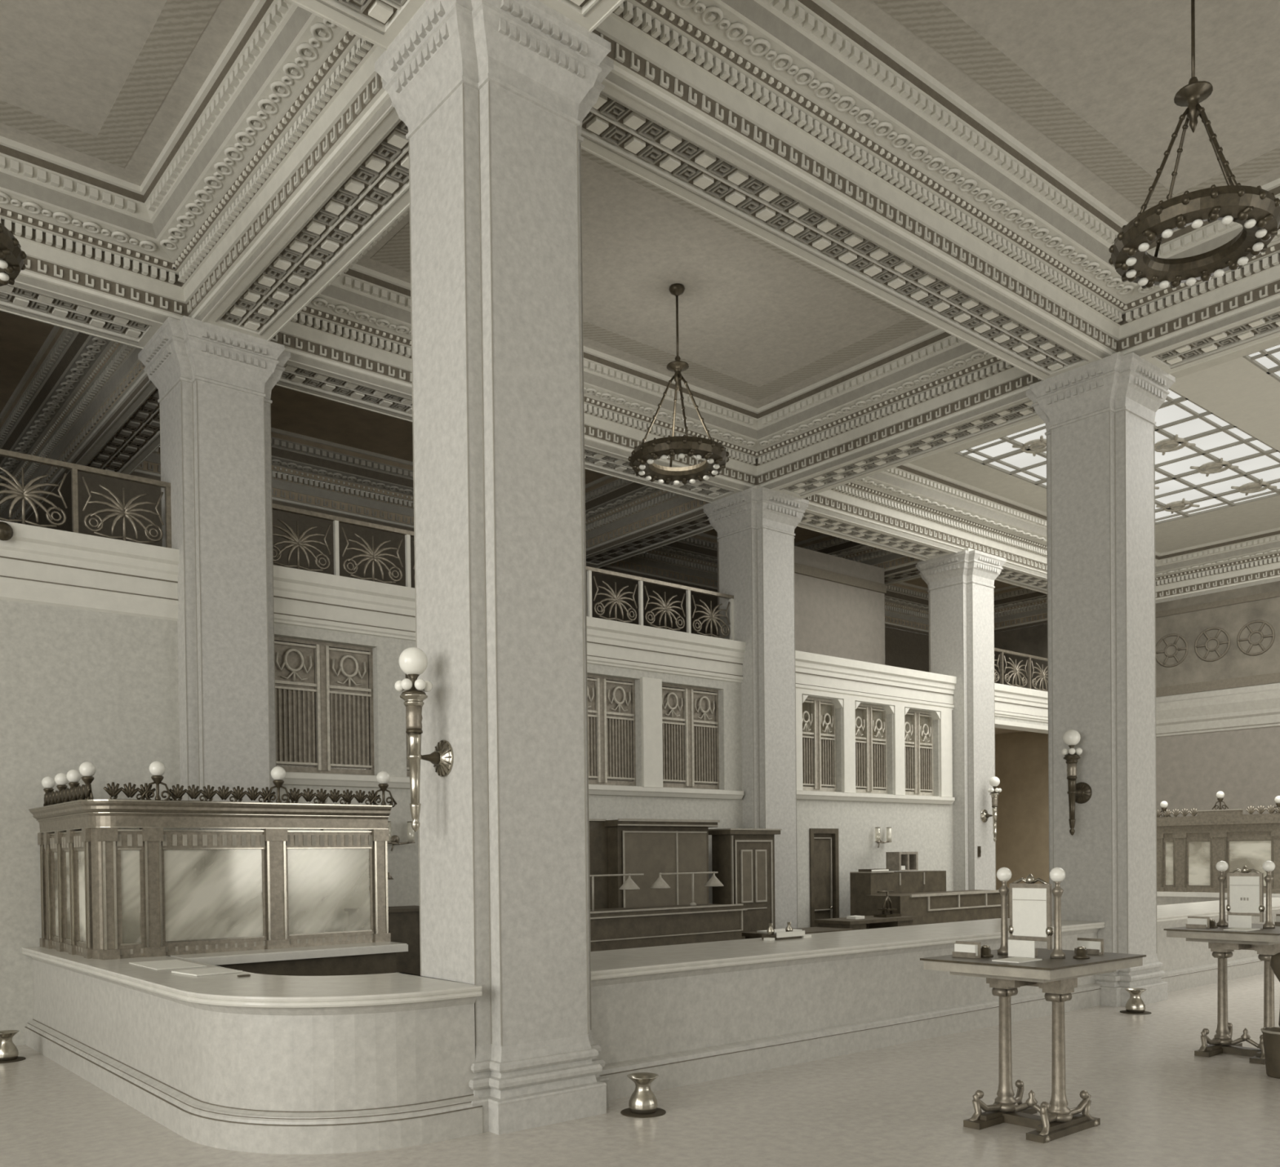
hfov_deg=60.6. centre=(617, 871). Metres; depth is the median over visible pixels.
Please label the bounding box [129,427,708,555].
trim
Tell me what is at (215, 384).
pier
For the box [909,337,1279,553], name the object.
ceiling
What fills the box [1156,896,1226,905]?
countertop
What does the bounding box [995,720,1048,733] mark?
trim
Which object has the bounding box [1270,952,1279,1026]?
chair
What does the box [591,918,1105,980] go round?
countertop
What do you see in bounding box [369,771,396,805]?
globe lamp
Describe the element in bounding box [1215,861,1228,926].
table lamp
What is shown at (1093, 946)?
holder
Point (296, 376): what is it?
trim
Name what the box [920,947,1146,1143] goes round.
table
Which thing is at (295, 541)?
gallery railing
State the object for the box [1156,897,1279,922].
countertop
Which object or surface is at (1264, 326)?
trim
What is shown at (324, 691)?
window
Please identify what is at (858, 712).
blind
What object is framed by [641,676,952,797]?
trim
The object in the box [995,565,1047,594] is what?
trim
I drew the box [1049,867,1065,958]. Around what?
table lamp
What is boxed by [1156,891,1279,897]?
countertop
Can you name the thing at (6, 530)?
boss
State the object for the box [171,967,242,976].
pad
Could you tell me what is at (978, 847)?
switch plate
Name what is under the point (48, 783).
globe lamp
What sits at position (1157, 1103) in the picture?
floor
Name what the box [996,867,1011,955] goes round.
table lamp
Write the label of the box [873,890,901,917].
press
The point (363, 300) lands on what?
trim
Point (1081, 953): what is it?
inkwell
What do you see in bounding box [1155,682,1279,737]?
trim
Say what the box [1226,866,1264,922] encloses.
frame
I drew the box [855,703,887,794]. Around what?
window
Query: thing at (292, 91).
trim
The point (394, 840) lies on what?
sconce
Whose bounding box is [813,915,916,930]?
office desk
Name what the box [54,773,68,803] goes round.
globe lamp
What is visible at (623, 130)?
trim
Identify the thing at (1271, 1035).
basket
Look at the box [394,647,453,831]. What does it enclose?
lamp
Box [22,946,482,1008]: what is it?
countertop
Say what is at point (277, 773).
globe lamp
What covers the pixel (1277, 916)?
holder
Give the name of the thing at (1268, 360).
window
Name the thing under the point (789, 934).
stand
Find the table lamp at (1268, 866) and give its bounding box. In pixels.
[1262,860,1275,928]
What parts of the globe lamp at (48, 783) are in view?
globe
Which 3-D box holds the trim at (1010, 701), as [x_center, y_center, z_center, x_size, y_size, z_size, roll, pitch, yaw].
[11.265,-4.111,28.071,7.470,0.750,0.540,-1,1,-39]
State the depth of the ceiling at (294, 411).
19.66 m
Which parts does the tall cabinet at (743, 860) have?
cornice, door pane, door, door pane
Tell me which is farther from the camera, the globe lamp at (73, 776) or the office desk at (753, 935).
the office desk at (753, 935)
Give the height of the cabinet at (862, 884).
1.780 m
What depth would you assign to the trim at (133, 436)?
17.39 m
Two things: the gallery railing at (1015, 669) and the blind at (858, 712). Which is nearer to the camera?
the blind at (858, 712)
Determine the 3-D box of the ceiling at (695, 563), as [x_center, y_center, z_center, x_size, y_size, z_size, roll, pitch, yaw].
[3.382,-7.643,25.417,5.957,1.110,5.094,-1,1,-39]
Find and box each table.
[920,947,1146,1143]
[1163,922,1279,1064]
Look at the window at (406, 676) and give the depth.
16.29 m
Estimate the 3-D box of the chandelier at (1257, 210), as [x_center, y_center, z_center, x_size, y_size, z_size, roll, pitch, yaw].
[5.119,-6.729,9.742,1.401,2.527,1.392,-1,1,-39]
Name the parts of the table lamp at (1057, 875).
globe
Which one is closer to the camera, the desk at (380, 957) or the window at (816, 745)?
the desk at (380, 957)
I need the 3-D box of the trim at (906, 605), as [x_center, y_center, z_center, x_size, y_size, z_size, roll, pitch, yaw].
[9.298,-7.780,30.258,7.613,1.110,5.094,-1,1,-39]
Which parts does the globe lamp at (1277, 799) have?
globe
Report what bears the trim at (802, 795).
attached to the wall at (77, 686)
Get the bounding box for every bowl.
[0,1030,18,1061]
[626,1072,658,1114]
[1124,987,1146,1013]
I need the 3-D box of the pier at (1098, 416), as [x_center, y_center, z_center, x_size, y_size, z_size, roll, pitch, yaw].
[6.971,-2.574,15.793,1.558,8.840,1.558,-1,1,-39]
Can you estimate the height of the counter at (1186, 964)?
1.152 m
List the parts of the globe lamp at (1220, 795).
globe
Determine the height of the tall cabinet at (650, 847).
2.740 m
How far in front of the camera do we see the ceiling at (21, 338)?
16.55 m
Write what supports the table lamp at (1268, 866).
on the table at (1266, 942)
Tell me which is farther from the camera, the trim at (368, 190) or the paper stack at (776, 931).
the paper stack at (776, 931)
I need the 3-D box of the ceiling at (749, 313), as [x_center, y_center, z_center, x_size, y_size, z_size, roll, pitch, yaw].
[0.784,-8.070,15.073,7.770,0.105,4.242,-1,1,-39]
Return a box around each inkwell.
[981,945,993,957]
[1073,946,1089,959]
[1209,919,1217,928]
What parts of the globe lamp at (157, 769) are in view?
globe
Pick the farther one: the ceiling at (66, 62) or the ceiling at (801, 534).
the ceiling at (801, 534)
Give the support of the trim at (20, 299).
attached to the wall at (64, 490)
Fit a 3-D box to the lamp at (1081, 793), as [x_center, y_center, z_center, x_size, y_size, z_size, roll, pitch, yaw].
[6.384,-1.237,15.319,0.407,1.475,0.304,-1,1,-39]
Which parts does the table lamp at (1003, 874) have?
globe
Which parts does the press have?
screw handle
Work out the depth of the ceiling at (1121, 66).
10.93 m
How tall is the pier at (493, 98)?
8.840 m
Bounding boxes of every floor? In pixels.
[0,973,1279,1166]
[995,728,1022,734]
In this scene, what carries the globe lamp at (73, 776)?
on the cage at (76, 900)
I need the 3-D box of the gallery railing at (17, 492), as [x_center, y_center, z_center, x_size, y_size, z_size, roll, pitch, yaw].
[-7.989,-4.501,12.369,5.693,0.920,0.081,-1,1,-39]
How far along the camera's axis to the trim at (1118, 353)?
20.18 m
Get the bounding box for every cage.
[28,782,395,959]
[1156,804,1279,893]
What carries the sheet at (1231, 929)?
on the table at (1266, 942)
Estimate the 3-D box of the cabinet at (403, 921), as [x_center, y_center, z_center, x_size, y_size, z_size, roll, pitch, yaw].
[-3.108,1.242,15.282,1.101,1.460,0.861,-1,1,-39]
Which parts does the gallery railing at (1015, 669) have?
palm panel, post, palm panel, handrail, post, palm panel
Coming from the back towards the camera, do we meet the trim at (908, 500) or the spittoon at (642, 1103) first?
the trim at (908, 500)
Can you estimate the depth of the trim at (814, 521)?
23.21 m
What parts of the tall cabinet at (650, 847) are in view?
door, cornice, door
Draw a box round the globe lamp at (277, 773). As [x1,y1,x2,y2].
[263,766,293,803]
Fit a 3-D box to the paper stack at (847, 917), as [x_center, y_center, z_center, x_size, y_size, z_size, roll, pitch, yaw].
[4.230,0.822,19.490,0.251,0.050,0.201,-1,1,-39]
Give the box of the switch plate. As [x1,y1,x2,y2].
[977,846,981,857]
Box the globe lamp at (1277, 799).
[1272,795,1279,813]
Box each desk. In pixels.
[168,942,408,976]
[590,903,747,951]
[742,926,853,938]
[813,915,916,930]
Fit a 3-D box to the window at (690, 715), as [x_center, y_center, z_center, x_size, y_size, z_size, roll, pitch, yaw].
[1.220,-2.425,19.974,1.571,1.860,0.281,-1,1,-39]
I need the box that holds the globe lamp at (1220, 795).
[1212,791,1228,809]
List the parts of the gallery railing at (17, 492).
palm panel, post, handrail, palm panel, post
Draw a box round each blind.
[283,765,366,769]
[855,709,879,790]
[904,715,924,792]
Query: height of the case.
0.380 m
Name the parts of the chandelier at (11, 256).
bulb, bulb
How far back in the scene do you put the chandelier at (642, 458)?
14.96 m
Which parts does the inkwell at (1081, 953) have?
lid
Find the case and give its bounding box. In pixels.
[885,852,918,871]
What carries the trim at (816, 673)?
attached to the wall at (77, 686)
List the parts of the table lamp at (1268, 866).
globe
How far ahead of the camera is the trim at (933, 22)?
11.41 m
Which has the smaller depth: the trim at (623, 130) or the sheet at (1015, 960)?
the sheet at (1015, 960)
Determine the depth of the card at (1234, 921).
11.30 m
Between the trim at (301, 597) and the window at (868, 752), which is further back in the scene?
the window at (868, 752)
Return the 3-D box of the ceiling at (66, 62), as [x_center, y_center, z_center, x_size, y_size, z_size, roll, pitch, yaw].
[-5.843,-7.916,9.650,4.321,0.105,4.242,-1,1,-39]
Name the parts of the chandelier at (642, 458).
bulb, bulb, bulb, bulb, bulb, bulb, bulb, rod, bulb, bulb, bulb, bulb, bulb, bulb, bulb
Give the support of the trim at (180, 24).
attached to the ceiling at (66, 62)
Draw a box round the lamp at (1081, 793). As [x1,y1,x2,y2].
[1061,729,1092,835]
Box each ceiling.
[0,0,254,186]
[0,2,1279,516]
[0,311,53,413]
[270,385,606,484]
[355,155,938,408]
[703,526,824,543]
[830,0,1279,222]
[866,550,1012,589]
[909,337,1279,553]
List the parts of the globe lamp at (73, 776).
globe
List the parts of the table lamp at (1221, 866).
globe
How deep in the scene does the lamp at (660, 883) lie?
16.32 m
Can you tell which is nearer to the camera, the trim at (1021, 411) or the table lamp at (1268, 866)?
the table lamp at (1268, 866)
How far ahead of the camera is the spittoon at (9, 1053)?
11.87 m
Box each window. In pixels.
[274,636,374,775]
[405,674,410,777]
[587,674,635,786]
[662,683,719,789]
[802,697,836,791]
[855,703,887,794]
[904,710,933,795]
[954,388,1279,524]
[1242,344,1279,382]
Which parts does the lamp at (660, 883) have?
lamp shade, lamp shade, lamp shade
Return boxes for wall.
[0,600,1048,1045]
[25,473,70,532]
[994,581,1279,886]
[995,731,1048,893]
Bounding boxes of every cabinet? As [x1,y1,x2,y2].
[344,905,420,975]
[589,818,719,909]
[708,828,782,939]
[849,871,946,915]
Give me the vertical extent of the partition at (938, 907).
1.360 m
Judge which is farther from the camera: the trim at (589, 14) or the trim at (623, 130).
the trim at (623, 130)
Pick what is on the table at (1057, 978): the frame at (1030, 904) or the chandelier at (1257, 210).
the frame at (1030, 904)
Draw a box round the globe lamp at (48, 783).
[41,776,55,805]
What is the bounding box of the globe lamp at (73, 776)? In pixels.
[66,769,81,788]
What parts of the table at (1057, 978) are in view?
post, post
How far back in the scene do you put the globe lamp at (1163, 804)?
24.07 m
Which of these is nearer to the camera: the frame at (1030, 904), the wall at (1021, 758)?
the frame at (1030, 904)
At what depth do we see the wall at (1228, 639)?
28.68 m
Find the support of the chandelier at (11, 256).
hanging from the ceiling at (66, 62)
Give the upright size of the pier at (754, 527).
8.840 m
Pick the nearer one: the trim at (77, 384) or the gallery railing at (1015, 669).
the trim at (77, 384)
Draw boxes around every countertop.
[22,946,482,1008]
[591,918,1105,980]
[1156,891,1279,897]
[1156,891,1279,905]
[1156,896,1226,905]
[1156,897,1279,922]
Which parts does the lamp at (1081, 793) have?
globe, globe, globe, globe, arm, mounting plate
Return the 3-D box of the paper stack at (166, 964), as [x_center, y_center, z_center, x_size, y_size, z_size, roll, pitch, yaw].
[-4.339,0.898,10.539,0.451,0.006,0.901,-1,1,-39]
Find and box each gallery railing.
[0,448,171,548]
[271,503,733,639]
[994,648,1048,691]
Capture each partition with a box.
[716,532,886,665]
[865,889,1009,925]
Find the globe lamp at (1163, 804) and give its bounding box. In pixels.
[1159,800,1171,817]
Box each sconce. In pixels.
[386,821,414,851]
[875,826,891,848]
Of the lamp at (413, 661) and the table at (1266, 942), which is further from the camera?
the table at (1266, 942)
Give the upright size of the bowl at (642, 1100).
0.302 m
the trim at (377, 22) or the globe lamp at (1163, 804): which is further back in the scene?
the globe lamp at (1163, 804)
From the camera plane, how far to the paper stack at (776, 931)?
17.97 m
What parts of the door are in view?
panel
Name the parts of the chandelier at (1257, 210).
bulb, bulb, bulb, bulb, bulb, bulb, bulb, rod, bulb, bulb, bulb, bulb, bulb, bulb, bulb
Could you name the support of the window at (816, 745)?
in the wall at (77, 686)
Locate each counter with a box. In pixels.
[22,946,483,1154]
[591,918,1105,1100]
[1156,897,1279,992]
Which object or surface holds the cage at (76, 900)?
on the counter at (255, 1063)
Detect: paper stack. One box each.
[128,960,206,969]
[756,928,802,933]
[846,915,864,919]
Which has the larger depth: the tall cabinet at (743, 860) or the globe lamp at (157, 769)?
the tall cabinet at (743, 860)
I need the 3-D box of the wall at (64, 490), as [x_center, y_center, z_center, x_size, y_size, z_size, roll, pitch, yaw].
[-14.861,-2.891,15.220,14.782,10.000,14.401,-1,1,-39]
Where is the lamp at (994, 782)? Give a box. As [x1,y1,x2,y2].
[980,777,1001,842]
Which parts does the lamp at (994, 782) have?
mounting plate, arm, globe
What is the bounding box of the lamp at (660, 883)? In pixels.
[589,871,724,911]
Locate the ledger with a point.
(876, 869)
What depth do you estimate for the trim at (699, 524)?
23.38 m
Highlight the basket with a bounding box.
[1260,1026,1279,1079]
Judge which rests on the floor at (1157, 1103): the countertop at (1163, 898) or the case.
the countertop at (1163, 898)
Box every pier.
[137,315,290,940]
[374,0,613,1134]
[702,487,808,928]
[915,550,1006,890]
[1026,352,1175,1007]
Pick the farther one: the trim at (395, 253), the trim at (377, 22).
the trim at (395, 253)
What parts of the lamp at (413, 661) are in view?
globe, globe, globe, globe, globe, arm, mounting plate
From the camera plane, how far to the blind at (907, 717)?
24.48 m
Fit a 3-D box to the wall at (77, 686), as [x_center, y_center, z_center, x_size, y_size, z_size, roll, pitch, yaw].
[1.995,-1.163,20.575,31.416,6.001,0.422,-1,1,-39]
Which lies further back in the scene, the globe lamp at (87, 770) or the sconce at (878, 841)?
the sconce at (878, 841)
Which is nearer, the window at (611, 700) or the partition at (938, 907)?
the window at (611, 700)
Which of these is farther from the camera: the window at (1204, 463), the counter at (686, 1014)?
the window at (1204, 463)
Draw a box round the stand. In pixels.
[761,922,811,941]
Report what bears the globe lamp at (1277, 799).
on the cage at (1253, 835)
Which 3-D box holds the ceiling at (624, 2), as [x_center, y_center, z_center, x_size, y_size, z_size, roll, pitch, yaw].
[2.166,-8.178,14.335,39.802,0.401,37.502,-1,1,-39]
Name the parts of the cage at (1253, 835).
glass panel, glass panel, cornice, glass panel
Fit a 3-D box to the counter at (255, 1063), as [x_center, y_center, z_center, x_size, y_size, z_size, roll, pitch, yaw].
[-4.021,1.470,10.737,1.878,1.152,7.197,-1,1,-39]
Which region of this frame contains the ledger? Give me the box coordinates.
[858,868,888,871]
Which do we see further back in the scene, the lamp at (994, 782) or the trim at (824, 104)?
the lamp at (994, 782)
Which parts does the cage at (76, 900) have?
glass panel, glass panel, corner panel, glass panel, cornice, rail, glass panel, glass panel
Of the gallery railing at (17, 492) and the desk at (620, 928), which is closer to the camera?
the gallery railing at (17, 492)
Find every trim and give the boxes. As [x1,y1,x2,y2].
[0,0,221,168]
[0,0,391,323]
[0,280,163,349]
[0,325,149,524]
[0,520,179,621]
[26,380,159,519]
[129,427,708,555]
[181,315,1124,553]
[201,105,409,342]
[270,207,1040,490]
[273,564,745,683]
[275,359,742,502]
[282,773,743,799]
[286,0,426,50]
[370,149,928,400]
[538,0,624,32]
[581,78,1102,381]
[586,513,714,568]
[592,0,1279,358]
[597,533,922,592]
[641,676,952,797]
[770,396,1039,498]
[795,650,956,710]
[796,508,957,560]
[796,791,955,804]
[803,462,1279,603]
[871,0,1279,211]
[884,567,921,586]
[884,582,1047,635]
[994,683,1048,723]
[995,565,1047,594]
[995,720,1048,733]
[1139,306,1279,374]
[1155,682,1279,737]
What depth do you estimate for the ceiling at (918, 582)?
31.82 m
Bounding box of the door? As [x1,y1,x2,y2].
[808,828,839,927]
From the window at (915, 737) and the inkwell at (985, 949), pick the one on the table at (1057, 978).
the inkwell at (985, 949)
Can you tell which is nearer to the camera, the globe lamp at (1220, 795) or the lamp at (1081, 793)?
the lamp at (1081, 793)
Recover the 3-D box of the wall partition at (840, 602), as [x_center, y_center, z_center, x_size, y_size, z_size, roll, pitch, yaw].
[4.191,-5.647,24.171,5.301,2.855,0.261,-1,1,-39]
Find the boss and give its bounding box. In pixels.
[0,521,13,540]
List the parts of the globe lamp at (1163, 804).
globe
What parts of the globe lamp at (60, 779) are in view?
globe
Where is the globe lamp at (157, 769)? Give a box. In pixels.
[139,760,175,800]
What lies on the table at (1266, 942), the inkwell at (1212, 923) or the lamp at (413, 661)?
the inkwell at (1212, 923)
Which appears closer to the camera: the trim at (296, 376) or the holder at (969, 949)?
the holder at (969, 949)
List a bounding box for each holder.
[952,941,981,958]
[1074,937,1103,955]
[1186,915,1209,928]
[1275,914,1279,925]
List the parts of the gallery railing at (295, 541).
palm panel, post, palm panel, post, post, palm panel, post, palm panel, post, palm panel, post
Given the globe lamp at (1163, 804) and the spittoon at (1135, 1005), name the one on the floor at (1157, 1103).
the spittoon at (1135, 1005)
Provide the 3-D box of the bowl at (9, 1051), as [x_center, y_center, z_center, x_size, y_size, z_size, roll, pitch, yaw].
[-6.669,1.902,11.931,0.268,0.302,0.268,-1,1,-39]
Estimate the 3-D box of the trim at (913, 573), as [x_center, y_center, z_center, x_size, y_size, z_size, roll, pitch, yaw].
[5.980,-7.208,27.638,0.854,0.144,4.952,-1,1,-39]
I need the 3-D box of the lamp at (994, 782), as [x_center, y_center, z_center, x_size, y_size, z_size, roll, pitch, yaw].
[8.456,-1.394,24.746,0.304,1.475,0.407,-1,1,-39]
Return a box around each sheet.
[991,957,1042,963]
[1223,928,1260,931]
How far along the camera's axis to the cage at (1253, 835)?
23.30 m
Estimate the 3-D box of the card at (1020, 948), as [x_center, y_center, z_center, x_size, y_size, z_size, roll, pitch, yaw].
[3.119,0.600,8.468,0.011,0.130,0.221,-1,1,-39]
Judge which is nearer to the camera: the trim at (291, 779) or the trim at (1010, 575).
the trim at (291, 779)
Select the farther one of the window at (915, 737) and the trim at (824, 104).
the window at (915, 737)
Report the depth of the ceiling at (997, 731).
30.96 m
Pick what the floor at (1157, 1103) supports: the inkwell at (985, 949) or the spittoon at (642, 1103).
the spittoon at (642, 1103)
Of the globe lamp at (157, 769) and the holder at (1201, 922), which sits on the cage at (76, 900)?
the globe lamp at (157, 769)
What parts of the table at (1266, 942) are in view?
post, post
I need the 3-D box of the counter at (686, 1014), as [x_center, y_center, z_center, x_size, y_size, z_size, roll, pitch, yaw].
[2.749,1.361,12.938,9.122,1.152,1.568,-1,1,-39]
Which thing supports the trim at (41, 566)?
attached to the wall at (77, 686)
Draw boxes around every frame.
[1008,874,1053,956]
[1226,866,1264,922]
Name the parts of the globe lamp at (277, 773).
globe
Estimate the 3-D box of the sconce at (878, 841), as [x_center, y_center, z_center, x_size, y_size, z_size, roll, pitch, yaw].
[5.569,-0.711,23.102,0.500,0.433,0.200,-1,1,-39]
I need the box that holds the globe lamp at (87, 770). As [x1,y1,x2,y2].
[79,761,96,799]
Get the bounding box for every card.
[1008,939,1035,958]
[1228,915,1251,928]
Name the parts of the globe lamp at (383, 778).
globe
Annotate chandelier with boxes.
[0,223,26,286]
[627,283,728,485]
[1108,0,1279,288]
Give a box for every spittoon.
[0,1030,26,1063]
[620,1072,666,1118]
[1120,987,1151,1014]
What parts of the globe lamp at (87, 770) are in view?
globe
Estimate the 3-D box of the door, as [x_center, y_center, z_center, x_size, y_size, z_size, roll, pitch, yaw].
[4.103,0.466,22.146,0.861,2.650,0.231,-1,1,-39]
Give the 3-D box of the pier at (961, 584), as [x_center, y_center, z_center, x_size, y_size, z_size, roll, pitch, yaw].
[7.963,-2.719,25.341,1.558,8.840,1.558,-1,1,-39]

